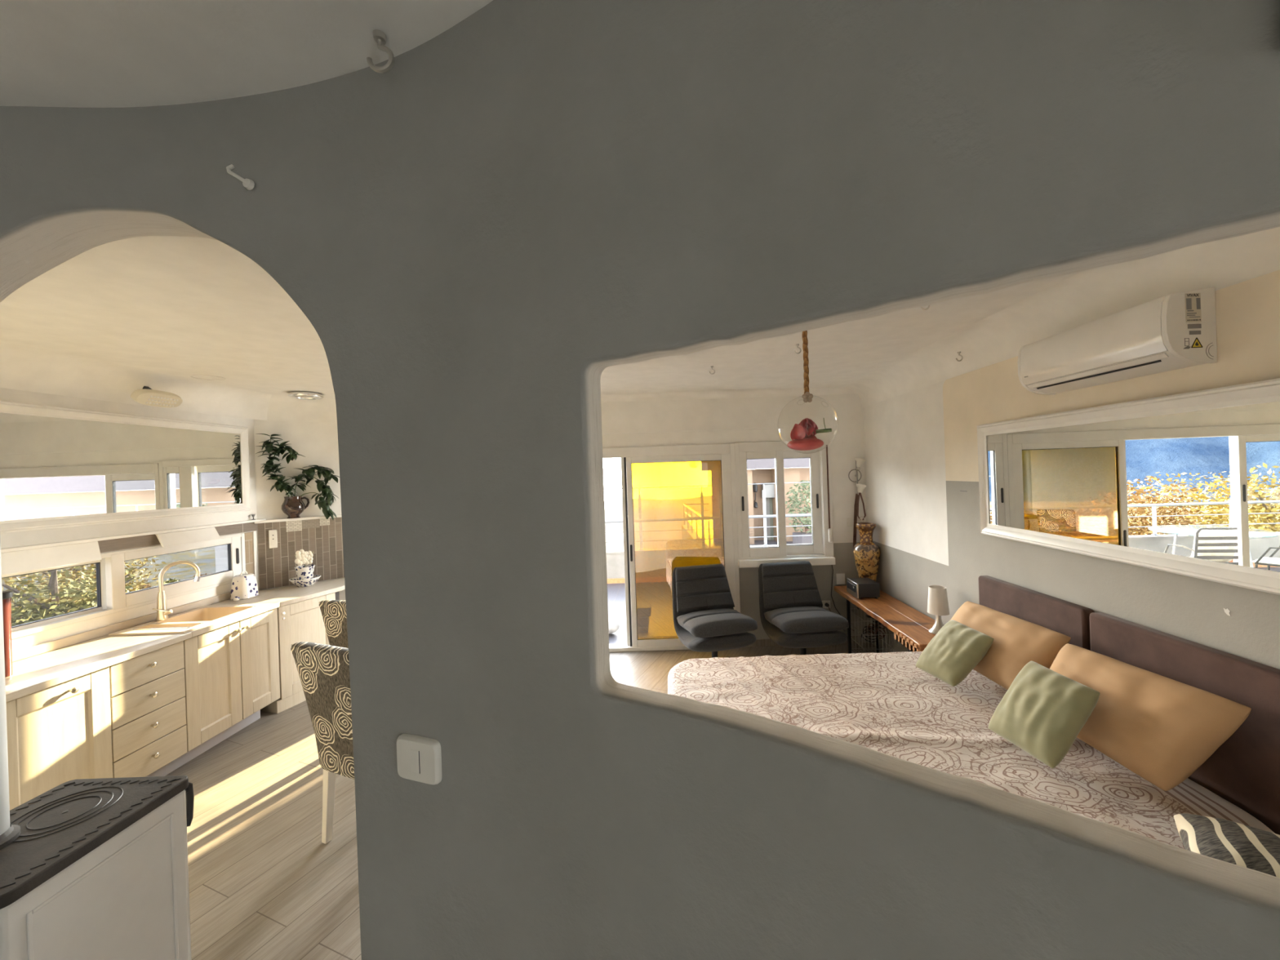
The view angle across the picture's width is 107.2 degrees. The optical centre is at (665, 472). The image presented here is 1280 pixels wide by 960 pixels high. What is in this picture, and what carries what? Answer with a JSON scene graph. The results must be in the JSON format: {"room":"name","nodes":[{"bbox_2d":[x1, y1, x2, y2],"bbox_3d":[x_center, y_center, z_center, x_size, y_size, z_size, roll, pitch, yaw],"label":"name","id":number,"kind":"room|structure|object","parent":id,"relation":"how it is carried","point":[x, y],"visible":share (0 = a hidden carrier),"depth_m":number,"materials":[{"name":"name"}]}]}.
{"room":"studio apartment","nodes":[
{"label":"studio apartment","id":0,"kind":"room"},
{"bbox_2d":[0,387,259,651],"bbox_3d":[-3.741,0.627,0.820,0.220,2.600,6.840,-2,0,0],"label":"wall","id":1,"kind":"structure","parent":0,"point":[10,540],"depth_m":3.18,"materials":[{"name":"white paint"}]},
{"bbox_2d":[1,533,245,639],"bbox_3d":[-3.667,0.725,3.180,0.122,0.400,1.760,-2,0,0],"label":"window","id":2,"kind":"structure","parent":1,"relation":"in","point":[112,596],"depth_m":3.16,"materials":[{"name":"white metal"}]},
{"bbox_2d":[0,541,102,575],"bbox_3d":[-3.606,0.499,2.550,0.040,0.122,0.900,-2,0,0],"label":"blind cassette","id":3,"kind":"object","parent":2,"relation":"attached to","point":[33,559],"visible":0.96,"depth_m":2.75,"materials":[{"name":"white plastic"}]},
{"bbox_2d":[155,527,220,547],"bbox_3d":[-3.592,0.487,3.560,0.067,0.099,0.430,-2,0,0],"label":"blind cassette","id":4,"kind":"object","parent":2,"relation":"attached to","point":[195,535],"visible":0.95,"depth_m":3.53,"materials":[{"name":"white plastic"}]},
{"bbox_2d":[0,400,250,533],"bbox_3d":[-3.640,-0.030,3.135,0.026,0.728,1.970,-2,0,0],"label":"wall mirror","id":5,"kind":"object","parent":1,"relation":"attached to","point":[60,467],"visible":1,"depth_m":3.09,"materials":[{"name":"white mirror"}]},
{"bbox_2d":[0,518,266,552],"bbox_3d":[-3.613,0.427,3.167,0.050,0.018,2.135,-2,0,0],"label":"trim","id":6,"kind":"structure","parent":1,"relation":"attached to","point":[91,540],"depth_m":3.09,"materials":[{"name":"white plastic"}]},
{"bbox_2d":[0,341,271,420],"bbox_3d":[-3.538,-0.575,0.930,0.260,0.210,6.660,-2,0,0],"label":"trim","id":7,"kind":"structure","parent":1,"relation":"attached to","point":[22,367],"depth_m":3.05,"materials":[{"name":"paint"}]},
{"bbox_2d":[130,386,182,407],"bbox_3d":[-3.561,-0.535,3.270,0.183,0.161,0.301,-2,0,0],"label":"emergency light","id":8,"kind":"object","parent":7,"relation":"attached to","point":[148,396],"visible":1,"depth_m":3.24,"materials":[{"name":"beige plastic"}]},
{"bbox_2d":[97,522,257,552],"bbox_3d":[-3.632,0.478,3.147,0.008,0.081,2.095,-2,0,0],"label":"trim","id":9,"kind":"structure","parent":1,"relation":"attached to","point":[114,544],"depth_m":3.28,"materials":[{"name":"beige tile"}]},
{"bbox_2d":[244,532,253,573],"bbox_3d":[-3.622,0.758,4.103,0.008,0.469,0.075,-2,0,0],"label":"trim","id":10,"kind":"structure","parent":1,"relation":"attached to","point":[248,535],"depth_m":4.10,"materials":[{"name":"beige tile"}]},
{"bbox_2d":[251,531,256,577],"bbox_3d":[-3.618,0.758,4.150,0.016,0.469,0.016,-2,0,0],"label":"trim","id":11,"kind":"structure","parent":1,"relation":"attached to","point":[253,532],"depth_m":4.14,"materials":[{"name":"white plastic"}]},
{"bbox_2d":[253,419,345,599],"bbox_3d":[-3.388,0.616,4.566,1.056,2.600,0.200,-2,0,-43],"label":"wall","id":12,"kind":"structure","parent":0,"point":[317,442],"depth_m":4.41,"materials":[{"name":"white paint"}]},
{"bbox_2d":[268,529,277,548],"bbox_3d":[-3.545,0.603,4.261,0.060,0.165,0.014,-2,0,-43],"label":"wall socket","id":13,"kind":"object","parent":12,"relation":"attached to","point":[273,534],"visible":1,"depth_m":4.26,"materials":[{"name":"beige plastic"}]},
{"bbox_2d":[285,520,302,532],"bbox_3d":[-3.444,0.498,4.372,0.115,0.098,0.011,-2,0,-43],"label":"trim","id":14,"kind":"structure","parent":12,"relation":"attached to","point":[291,526],"depth_m":4.37,"materials":[{"name":"beige tile"}]},
{"bbox_2d":[254,514,342,523],"bbox_3d":[-3.303,0.431,4.476,0.906,0.023,0.055,-2,0,-43],"label":"trim","id":15,"kind":"structure","parent":12,"relation":"attached to","point":[339,515],"depth_m":4.34,"materials":[{"name":"white paint"}]},
{"bbox_2d":[255,433,339,519],"bbox_3d":[-3.381,0.059,4.372,0.627,0.814,0.223,-2,0,-42],"label":"potted plant","id":16,"kind":"object","parent":15,"relation":"on","point":[291,506],"visible":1,"depth_m":4.31,"materials":[{"name":"green plant"}]},
{"bbox_2d":[257,517,344,590],"bbox_3d":[-3.307,0.741,4.495,0.870,0.594,0.008,-2,0,-43],"label":"backsplash","id":17,"kind":"structure","parent":12,"relation":"attached to","point":[277,566],"depth_m":4.37,"materials":[{"name":"beige tile"}]},
{"bbox_2d":[302,519,319,528],"bbox_3d":[-3.353,0.488,4.459,0.134,0.083,0.010,-2,0,-43],"label":"trim","id":18,"kind":"structure","parent":12,"relation":"attached to","point":[311,523],"depth_m":4.45,"materials":[{"name":"grey tile"}]},
{"bbox_2d":[320,518,329,525],"bbox_3d":[-3.275,0.478,4.532,0.079,0.068,0.011,-2,0,-43],"label":"trim","id":19,"kind":"structure","parent":12,"relation":"attached to","point":[323,522],"depth_m":4.53,"materials":[{"name":"beige tile"}]},
{"bbox_2d":[164,582,882,959],"bbox_3d":[-1.484,1.967,2.750,9.500,0.230,10.700,-2,0,0],"label":"floor","id":20,"kind":"structure","parent":0,"point":[264,883],"depth_m":2.41,"materials":[{"name":"brown wood"}]},
{"bbox_2d":[5,666,112,810],"bbox_3d":[-3.306,1.434,2.371,0.574,0.718,0.460,-2,0,0],"label":"base cabinet","id":21,"kind":"object","parent":20,"relation":"on","point":[57,735],"visible":0.71,"depth_m":2.38,"materials":[{"name":"beige wood"}]},
{"bbox_2d":[4,577,345,702],"bbox_3d":[-3.257,1.027,3.419,0.717,0.092,2.639,-2,0,0],"label":"countertop","id":22,"kind":"structure","parent":21,"relation":"on","point":[35,673],"depth_m":2.82,"materials":[{"name":"beige stone"}]},
{"bbox_2d":[2,590,13,677],"bbox_3d":[-3.374,0.824,2.395,0.080,0.430,0.080,-2,0,0],"label":"oil bottle","id":23,"kind":"object","parent":22,"relation":"on","point":[7,595],"visible":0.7,"depth_m":2.40,"materials":[{"name":"red glass"}]},
{"bbox_2d":[151,560,200,621],"bbox_3d":[-3.495,0.835,3.367,0.083,0.397,0.264,-2,0,28],"label":"tap","id":24,"kind":"object","parent":22,"relation":"on","point":[162,612],"visible":1,"depth_m":3.31,"materials":[{"name":"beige metal"}]},
{"bbox_2d":[108,603,269,635],"bbox_3d":[-3.322,1.101,3.345,0.485,0.155,0.650,-2,0,0],"label":"sink","id":25,"kind":"object","parent":22,"relation":"in","point":[184,622],"visible":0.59,"depth_m":3.36,"materials":[{"name":"beige ceramic"}]},
{"bbox_2d":[232,595,239,601],"bbox_3d":[-3.457,1.021,3.800,0.042,0.042,0.042,-2,0,0],"label":"ball","id":26,"kind":"object","parent":22,"relation":"on","point":[236,598],"visible":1,"depth_m":3.79,"materials":[{"name":"ceramic"}]},
{"bbox_2d":[230,570,258,599],"bbox_3d":[-3.505,0.931,3.925,0.150,0.224,0.164,-2,0,0],"label":"jar","id":27,"kind":"object","parent":22,"relation":"on","point":[245,586],"visible":0.96,"depth_m":3.87,"materials":[{"name":"ceramic"}]},
{"bbox_2d":[288,574,320,586],"bbox_3d":[-3.293,1.000,4.313,0.234,0.073,0.234,-2,0,0],"label":"ceramic bowl","id":28,"kind":"object","parent":22,"relation":"on","point":[303,583],"visible":0.89,"depth_m":4.25,"materials":[{"name":"white ceramic"}]},
{"bbox_2d":[294,549,315,580],"bbox_3d":[-3.298,0.855,4.313,0.154,0.309,0.154,-2,0,0],"label":"orchid pot","id":29,"kind":"object","parent":28,"relation":"on","point":[305,571],"visible":0.98,"depth_m":4.28,"materials":[{"name":"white ceramic"}]},
{"bbox_2d":[0,537,194,959],"bbox_3d":[-1.783,0.561,1.361,0.408,2.599,0.511,-2,0,0],"label":"stove","id":30,"kind":"object","parent":20,"relation":"on","point":[91,868],"visible":1,"depth_m":1.34,"materials":[{"name":"white metal"}]},
{"bbox_2d":[109,640,186,777],"bbox_3d":[-3.306,1.434,2.804,0.574,0.718,0.397,-2,0,0],"label":"base cabinet","id":31,"kind":"object","parent":20,"relation":"on","point":[148,706],"visible":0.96,"depth_m":2.78,"materials":[{"name":"beige wood"}]},
{"bbox_2d":[145,709,260,777],"bbox_3d":[-3.341,1.856,2.900,0.395,0.118,1.520,-2,0,0],"label":"plinth","id":32,"kind":"object","parent":20,"relation":"on","point":[180,761],"visible":0.21,"depth_m":3.22,"materials":[{"name":"beige wood"}]},
{"bbox_2d":[182,608,279,751],"bbox_3d":[-3.306,1.437,3.366,0.574,0.714,0.720,-2,0,0],"label":"base cabinet","id":33,"kind":"object","parent":20,"relation":"on","point":[232,670],"visible":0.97,"depth_m":3.31,"materials":[{"name":"beige wood"}]},
{"bbox_2d":[260,591,339,713],"bbox_3d":[-3.165,1.489,4.029,0.405,0.838,0.540,-2,0,17],"label":"base cabinet","id":34,"kind":"object","parent":20,"relation":"on","point":[303,620],"visible":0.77,"depth_m":3.84,"materials":[{"name":"beige wood"}]},
{"bbox_2d":[290,641,354,844],"bbox_3d":[-1.483,1.333,2.470,0.458,1.032,0.612,-2,0,22],"label":"dining chair","id":35,"kind":"object","parent":20,"relation":"on","point":[323,670],"visible":0.41,"depth_m":2.25,"materials":[{"name":"fabric"}]},
{"bbox_2d":[319,600,348,648],"bbox_3d":[-1.973,1.350,3.323,0.458,1.032,0.612,-2,0,14],"label":"dining chair","id":36,"kind":"object","parent":20,"relation":"on","point":[333,611],"visible":0.12,"depth_m":3.08,"materials":[{"name":"fabric"}]},
{"bbox_2d":[608,619,619,633],"bbox_3d":[-0.740,1.776,5.420,0.425,0.156,0.306,-2,0,0],"label":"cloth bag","id":37,"kind":"object","parent":20,"relation":"on","point":[614,626],"visible":0.22,"depth_m":5.34,"materials":[{"name":"white fabric"}]},
{"bbox_2d":[672,563,757,657],"bbox_3d":[0.421,1.338,4.261,0.625,0.882,0.788,-2,0,-14],"label":"swivel armchair","id":38,"kind":"object","parent":20,"relation":"on","point":[705,619],"visible":0.94,"depth_m":4.29,"materials":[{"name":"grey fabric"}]},
{"bbox_2d":[675,563,734,613],"bbox_3d":[0.357,1.096,4.483,0.566,0.394,0.222,-2,0,-14],"label":"chair back","id":39,"kind":"object","parent":38,"relation":"on","point":[699,588],"depth_m":4.45,"materials":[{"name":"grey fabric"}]},
{"bbox_2d":[676,608,757,637],"bbox_3d":[0.450,1.322,4.142,0.590,0.178,0.543,-2,0,-14],"label":"seat cushion","id":40,"kind":"object","parent":38,"relation":"on","point":[710,623],"depth_m":3.96,"materials":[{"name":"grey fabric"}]},
{"bbox_2d":[758,560,848,654],"bbox_3d":[1.216,1.311,4.262,0.625,0.882,0.788,-2,0,-6],"label":"swivel armchair","id":41,"kind":"object","parent":20,"relation":"on","point":[792,615],"visible":0.96,"depth_m":4.31,"materials":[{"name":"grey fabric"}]},
{"bbox_2d":[761,560,822,608],"bbox_3d":[1.184,1.068,4.489,0.566,0.394,0.222,-2,0,-6],"label":"chair back","id":42,"kind":"object","parent":41,"relation":"on","point":[788,584],"depth_m":4.46,"materials":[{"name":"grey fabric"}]},
{"bbox_2d":[764,606,848,634],"bbox_3d":[1.228,1.296,4.141,0.590,0.178,0.543,-2,0,-6],"label":"seat cushion","id":43,"kind":"object","parent":41,"relation":"on","point":[789,620],"depth_m":3.94,"materials":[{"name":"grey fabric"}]},
{"bbox_2d":[849,606,893,653],"bbox_3d":[1.923,1.468,4.435,0.270,0.527,0.374,-2,0,0],"label":"wire basket","id":44,"kind":"object","parent":20,"relation":"on","point":[868,627],"visible":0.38,"depth_m":4.36,"materials":[{"name":"metal"}]},
{"bbox_2d":[834,585,943,653],"bbox_3d":[1.861,1.433,3.884,0.387,0.610,1.632,-2,0,0],"label":"wooden table","id":45,"kind":"object","parent":20,"relation":"on","point":[910,627],"visible":0.58,"depth_m":3.71,"materials":[{"name":"brown wood"}]},
{"bbox_2d":[846,577,879,599],"bbox_3d":[1.804,1.060,4.317,0.210,0.138,0.245,-2,0,0],"label":"stereo receiver","id":46,"kind":"object","parent":45,"relation":"on","point":[860,588],"visible":1,"depth_m":4.20,"materials":[{"name":"black plastic"}]},
{"bbox_2d":[853,522,880,581],"bbox_3d":[1.941,0.808,4.545,0.243,0.630,0.243,-2,0,0],"label":"vase","id":47,"kind":"object","parent":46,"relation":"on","point":[866,553],"visible":0.85,"depth_m":4.47,"materials":[{"name":"ceramic"}]},
{"bbox_2d":[927,585,949,634],"bbox_3d":[1.914,0.966,3.310,0.136,0.318,0.136,-2,0,0],"label":"table lamp","id":48,"kind":"object","parent":45,"relation":"on","point":[937,602],"visible":0.84,"depth_m":3.27,"materials":[{"name":"ceramic"}]},
{"bbox_2d":[978,575,1279,835],"bbox_3d":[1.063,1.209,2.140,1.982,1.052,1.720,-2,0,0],"label":"headboard","id":49,"kind":"object","parent":20,"relation":"on","point":[1244,771],"visible":0.15,"depth_m":1.72,"materials":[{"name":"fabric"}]},
{"bbox_2d":[667,651,1275,848],"bbox_3d":[0.998,1.424,2.140,1.982,0.551,1.864,-2,0,0],"label":"bedspread","id":50,"kind":"object","parent":49,"relation":"on","point":[883,703],"visible":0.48,"depth_m":2.19,"materials":[{"name":"beige fabric"}]},
{"bbox_2d":[915,619,993,686],"bbox_3d":[1.555,0.978,2.569,0.267,0.269,0.328,-2,0,0],"label":"cushion","id":51,"kind":"object","parent":50,"relation":"on","point":[957,648],"visible":1,"depth_m":2.50,"materials":[{"name":"green fabric"}]},
{"bbox_2d":[950,600,1071,689],"bbox_3d":[1.766,0.920,2.542,0.277,0.321,0.716,-2,0,0],"label":"pillow","id":52,"kind":"object","parent":50,"relation":"on","point":[1017,642],"visible":0.62,"depth_m":2.36,"materials":[{"name":"beige fabric"}]},
{"bbox_2d":[988,660,1099,768],"bbox_3d":[1.512,0.965,1.913,0.251,0.293,0.314,-2,0,0],"label":"cushion","id":53,"kind":"object","parent":50,"relation":"on","point":[1043,711],"visible":1,"depth_m":1.85,"materials":[{"name":"green fabric"}]},
{"bbox_2d":[1049,643,1251,791],"bbox_3d":[1.760,0.917,1.831,0.278,0.340,0.654,-2,0,0],"label":"pillow","id":54,"kind":"object","parent":50,"relation":"on","point":[1162,729],"visible":0.77,"depth_m":1.66,"materials":[{"name":"beige fabric"}]},
{"bbox_2d":[1173,813,1279,877],"bbox_3d":[1.662,1.086,1.278,0.395,0.144,0.283,-2,0,31],"label":"cushion","id":55,"kind":"object","parent":50,"relation":"on","point":[1245,846],"visible":0.66,"depth_m":1.31,"materials":[{"name":"fabric"}]},
{"bbox_2d":[0,0,1082,398],"bbox_3d":[-0.855,-0.869,1.200,6.150,0.204,7.600,-2,0,0],"label":"ceiling","id":56,"kind":"structure","parent":0,"point":[185,307],"depth_m":1.77,"materials":[{"name":"paint"}]},
{"bbox_2d":[288,391,323,399],"bbox_3d":[-3.155,-0.671,4.140,0.250,0.040,0.250,-2,0,0],"label":"recessed light","id":57,"kind":"object","parent":56,"relation":"in","point":[298,394],"visible":1,"depth_m":4.09,"materials":[{"name":"silver metal"}]},
{"bbox_2d":[297,395,315,398],"bbox_3d":[-3.154,-0.665,4.140,0.176,0.016,0.175,-2,0,0],"label":"diffuser","id":58,"kind":"object","parent":57,"relation":"attached to","point":[298,397],"depth_m":4.14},
{"bbox_2d":[366,29,394,73],"bbox_3d":[-0.511,-0.750,0.845,0.049,0.067,0.022,-2,0,0],"label":"ceiling hook","id":59,"kind":"object","parent":56,"relation":"attached to","point":[380,37],"visible":1,"depth_m":0.84,"materials":[{"name":"metal"}]},
{"bbox_2d":[794,343,801,354],"bbox_3d":[0.858,-0.798,3.060,0.046,0.063,0.021,-2,0,0],"label":"ceiling hook","id":60,"kind":"object","parent":56,"relation":"attached to","point":[797,344],"visible":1,"depth_m":3.06,"materials":[{"name":"metal"}]},
{"bbox_2d":[777,330,838,453],"bbox_3d":[0.472,-0.440,1.600,0.197,0.754,0.197,-2,0,0],"label":"pendant light","id":61,"kind":"object","parent":56,"relation":"hanging from","point":[803,433],"visible":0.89,"depth_m":1.57,"materials":[{"name":"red glass"}]},
{"bbox_2d":[606,553,624,578],"bbox_3d":[-1.495,1.632,7.970,9.500,0.500,0.140,-2,0,0],"label":"wall","id":62,"kind":"structure","parent":0,"point":[615,562],"depth_m":7.90,"materials":[{"name":"white paint"}]},
{"bbox_2d":[607,577,625,583],"bbox_3d":[-1.488,1.842,7.894,9.500,0.080,0.012,-2,0,0],"label":"trim","id":63,"kind":"structure","parent":62,"relation":"attached to","point":[617,580],"depth_m":7.89,"materials":[{"name":"brown wood"}]},
{"bbox_2d":[605,543,809,553],"bbox_3d":[-1.504,1.367,7.970,9.500,0.030,0.180,-2,0,0],"label":"trim","id":64,"kind":"structure","parent":62,"relation":"on","point":[621,551],"depth_m":7.93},
{"bbox_2d":[604,481,812,546],"bbox_3d":[-1.523,0.823,7.955,9.400,1.058,0.099,-2,0,0],"label":"terrace railing","id":65,"kind":"object","parent":64,"relation":"on","point":[764,516],"visible":0.12,"depth_m":7.92,"materials":[{"name":"white metal"}]},
{"bbox_2d":[0,0,1279,959],"bbox_3d":[-0.648,0.522,0.457,6.171,2.640,1.174,-2,0,17],"label":"wall partition","id":66,"kind":"structure","parent":0,"point":[534,199],"depth_m":0.67,"materials":[{"name":"paint"}]},
{"bbox_2d":[226,164,254,190],"bbox_3d":[-0.852,-0.597,0.957,0.024,0.044,0.054,-2,0,39],"label":"wall hook","id":67,"kind":"object","parent":66,"relation":"attached to","point":[248,184],"visible":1,"depth_m":0.95,"materials":[{"name":"white metal"}]},
{"bbox_2d":[396,733,441,784],"bbox_3d":[-0.462,0.537,0.881,0.101,0.081,0.015,-2,0,19],"label":"light switch","id":68,"kind":"object","parent":66,"relation":"attached to","point":[419,758],"visible":1,"depth_m":0.87,"materials":[{"name":"beige plastic"}]},
{"bbox_2d":[600,394,870,639],"bbox_3d":[-0.483,0.517,4.900,5.400,2.600,0.200,-2,0,0],"label":"wall","id":69,"kind":"structure","parent":0,"point":[846,437],"depth_m":4.80,"materials":[{"name":"white paint"}]},
{"bbox_2d":[257,394,337,422],"bbox_3d":[-3.231,-0.586,4.465,1.006,0.210,0.210,-2,0,-43],"label":"trim","id":70,"kind":"structure","parent":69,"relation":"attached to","point":[281,407],"depth_m":4.40,"materials":[{"name":"paint"}]},
{"bbox_2d":[602,443,740,652],"bbox_3d":[-0.701,0.792,4.826,2.875,2.065,0.128,-2,0,0],"label":"door","id":71,"kind":"structure","parent":69,"relation":"in","point":[679,504],"depth_m":4.79,"materials":[{"name":"white metal"}]},
{"bbox_2d":[602,426,784,434],"bbox_3d":[-0.854,-0.382,4.794,4.120,0.012,0.012,-2,0,0],"label":"trim","id":72,"kind":"structure","parent":69,"relation":"attached to","point":[775,427],"depth_m":4.79,"materials":[{"name":"white plastic"}]},
{"bbox_2d":[600,386,856,402],"bbox_3d":[-0.561,-0.746,4.761,5.130,0.070,0.070,-2,0,0],"label":"trim","id":73,"kind":"structure","parent":69,"relation":"attached to","point":[837,389],"depth_m":4.79,"materials":[{"name":"paint"}]},
{"bbox_2d":[733,439,834,559],"bbox_3d":[1.202,0.289,4.838,0.968,1.210,0.143,-2,0,0],"label":"window","id":74,"kind":"structure","parent":69,"relation":"in","point":[779,451],"depth_m":4.78,"materials":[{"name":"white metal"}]},
{"bbox_2d":[826,444,832,542],"bbox_3d":[1.647,0.217,4.752,0.042,0.985,0.034,-2,0,0],"label":"strap","id":75,"kind":"object","parent":74,"relation":"attached to","point":[829,531],"visible":1,"depth_m":4.76,"materials":[{"name":"white fabric"}]},
{"bbox_2d":[737,555,835,568],"bbox_3d":[1.211,0.902,4.745,0.960,0.071,0.110,-2,0,0],"label":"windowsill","id":76,"kind":"structure","parent":69,"relation":"attached to","point":[815,561],"depth_m":4.69,"materials":[{"name":"white stone"}]},
{"bbox_2d":[746,635,871,646],"bbox_3d":[1.434,1.717,4.794,1.310,0.070,0.012,-2,0,0],"label":"baseboard","id":77,"kind":"structure","parent":69,"relation":"attached to","point":[759,642],"depth_m":4.79,"materials":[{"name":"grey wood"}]},
{"bbox_2d":[821,600,830,608],"bbox_3d":[1.607,1.346,4.772,0.140,0.080,0.056,-2,0,0],"label":"wall socket","id":78,"kind":"object","parent":69,"relation":"attached to","point":[825,603],"visible":0.66,"depth_m":4.79,"materials":[{"name":"beige plastic"}]},
{"bbox_2d":[831,564,840,615],"bbox_3d":[1.735,1.210,4.715,0.043,0.569,0.162,-2,0,-42],"label":"power cord","id":79,"kind":"object","parent":69,"relation":"attached to","point":[832,565],"visible":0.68,"depth_m":4.76,"materials":[{"name":"black plastic"}]},
{"bbox_2d":[835,573,845,584],"bbox_3d":[1.783,1.085,4.796,0.090,0.110,0.008,-2,0,0],"label":"junction cover","id":80,"kind":"object","parent":69,"relation":"attached to","point":[840,577],"visible":1,"depth_m":4.79,"materials":[{"name":"white paint"}]},
{"bbox_2d":[846,518,852,526],"bbox_3d":[1.874,0.509,4.793,0.055,0.085,0.013,-2,0,0],"label":"light switch","id":81,"kind":"object","parent":69,"relation":"attached to","point":[849,520],"visible":1,"depth_m":4.79,"materials":[{"name":"beige plastic"}]},
{"bbox_2d":[848,457,866,494],"bbox_3d":[1.929,0.049,4.745,0.168,0.376,0.098,-2,0,0],"label":"wall sconce","id":82,"kind":"object","parent":69,"relation":"attached to","point":[859,462],"visible":1,"depth_m":4.72,"materials":[{"name":"metal"}]},
{"bbox_2d":[853,492,866,547],"bbox_3d":[1.934,0.487,4.733,0.061,0.565,0.140,-2,0,-40],"label":"belt","id":83,"kind":"object","parent":82,"relation":"hanging from","point":[857,496],"visible":0.98,"depth_m":4.75,"materials":[{"name":"leather"}]},
{"bbox_2d":[862,380,950,653],"bbox_3d":[2.131,0.428,1.100,0.170,2.600,7.400,-2,0,0],"label":"wall","id":84,"kind":"structure","parent":0,"point":[904,455],"depth_m":3.95,"materials":[{"name":"paint"}]},
{"bbox_2d":[844,226,1279,407],"bbox_3d":[1.896,-0.760,1.200,0.210,0.210,7.200,-2,0,0],"label":"trim","id":85,"kind":"structure","parent":84,"relation":"attached to","point":[1089,295],"depth_m":2.21,"materials":[{"name":"paint"}]},
{"bbox_2d":[955,351,962,361],"bbox_3d":[1.906,-0.749,3.060,0.046,0.063,0.021,-2,0,0],"label":"ceiling hook","id":86,"kind":"object","parent":85,"relation":"attached to","point":[958,353],"visible":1,"depth_m":3.06,"materials":[{"name":"metal"}]},
{"bbox_2d":[942,269,1279,669],"bbox_3d":[2.043,0.536,1.250,0.012,2.390,4.300,-2,0,0],"label":"wall","id":87,"kind":"structure","parent":84,"relation":"attached to","point":[1247,313],"depth_m":2.08,"materials":[{"name":"beige paint"}]},
{"bbox_2d":[1223,608,1231,616],"bbox_3d":[2.036,0.506,1.709,0.002,0.026,0.022,-2,0,0],"label":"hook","id":88,"kind":"structure","parent":87,"relation":"attached to","point":[1227,611],"depth_m":1.71,"materials":[{"name":"white paint"}]},
{"bbox_2d":[1017,287,1217,395],"bbox_3d":[1.909,-0.533,2.072,0.182,0.275,0.726,-2,0,0],"label":"air conditioner","id":89,"kind":"object","parent":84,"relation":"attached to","point":[1175,331],"visible":1,"depth_m":1.88,"materials":[{"name":"white plastic"}]},
{"bbox_2d":[1186,297,1200,317],"bbox_3d":[1.915,-0.597,1.711,0.051,0.070,0.001,-2,0,0],"label":"print","id":90,"kind":"object","parent":89,"relation":"on","point":[1193,304],"depth_m":1.71},
{"bbox_2d":[977,377,1279,595],"bbox_3d":[1.981,0.048,2.057,0.029,0.694,1.912,-2,0,2],"label":"wall mirror","id":91,"kind":"object","parent":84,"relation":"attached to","point":[1188,484],"visible":1,"depth_m":1.91,"materials":[{"name":"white mirror"}]},
{"label":"outside","id":92,"kind":"structure","parent":0,"visible":0},
{"bbox_2d":[749,539,792,545],"bbox_3d":[3.340,1.863,10.625,5.450,0.450,4.550,-2,0,0],"label":"floor","id":93,"kind":"structure","parent":92,"point":[771,541],"depth_m":11.13,"materials":[{"name":"white tile"}]},
{"bbox_2d":[785,480,812,543],"bbox_3d":[3.046,0.906,10.204,0.919,1.480,0.893,-2,0,0],"label":"potted shrub","id":94,"kind":"object","parent":93,"relation":"on","point":[796,540],"visible":0.61,"depth_m":10.13,"materials":[{"name":"green plant"}]},
{"bbox_2d":[792,532,812,543],"bbox_3d":[3.052,1.482,10.200,0.500,0.329,0.400,-2,0,0],"label":"planter","id":95,"kind":"object","parent":93,"relation":"on","point":[796,540],"depth_m":10.00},
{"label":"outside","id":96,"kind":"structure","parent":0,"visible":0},
{"bbox_2d":[1,508,623,623],"bbox_3d":[-161.330,22.453,120.000,336.000,25.797,360.000,-2,0,0],"label":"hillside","id":97,"kind":"structure","parent":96,"point":[204,558],"depth_m":87.67,"materials":[{"name":"green plant"}]},
{"bbox_2d":[1,562,137,626],"bbox_3d":[-12.186,3.617,9.412,3.510,4.952,2.788,-2,0,32],"label":"autumn tree","id":98,"kind":"object","parent":97,"relation":"on","point":[42,605],"visible":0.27,"depth_m":9.33,"materials":[{"name":"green plant"}]},
{"bbox_2d":[1,555,168,623],"bbox_3d":[-15.171,3.972,12.085,3.505,6.508,3.794,-2,0,5],"label":"autumn tree","id":99,"kind":"object","parent":97,"relation":"on","point":[74,571],"visible":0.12,"depth_m":12.24,"materials":[{"name":"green plant"}]},
{"bbox_2d":[33,573,210,613],"bbox_3d":[-35.401,9.373,27.489,42.671,7.319,61.950,-2,0,-3],"label":"scrub","id":100,"kind":"object","parent":97,"relation":"on","point":[148,584],"visible":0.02,"depth_m":50.17,"materials":[{"name":"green plant"}]},
{"bbox_2d":[155,577,179,586],"bbox_3d":[-36.603,10.098,29.920,42.668,6.095,60.758,-2,0,0],"label":"scrub","id":101,"kind":"object","parent":97,"relation":"on","point":[171,580],"visible":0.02,"depth_m":54.28,"materials":[{"name":"green plant"}]},
{"bbox_2d":[746,457,811,544],"bbox_3d":[7.353,0.325,13.875,13.325,10.450,6.250,-2,0,0],"label":"house","id":102,"kind":"structure","parent":97,"relation":"on","point":[795,470],"depth_m":11.25,"materials":[{"name":"beige concrete"}]},
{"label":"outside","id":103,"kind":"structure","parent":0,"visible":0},
{"bbox_2d":[604,500,622,510],"bbox_3d":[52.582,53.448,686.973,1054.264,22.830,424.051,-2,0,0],"label":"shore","id":104,"kind":"structure","parent":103,"point":[609,505],"depth_m":805.03,"materials":[{"name":"white"}]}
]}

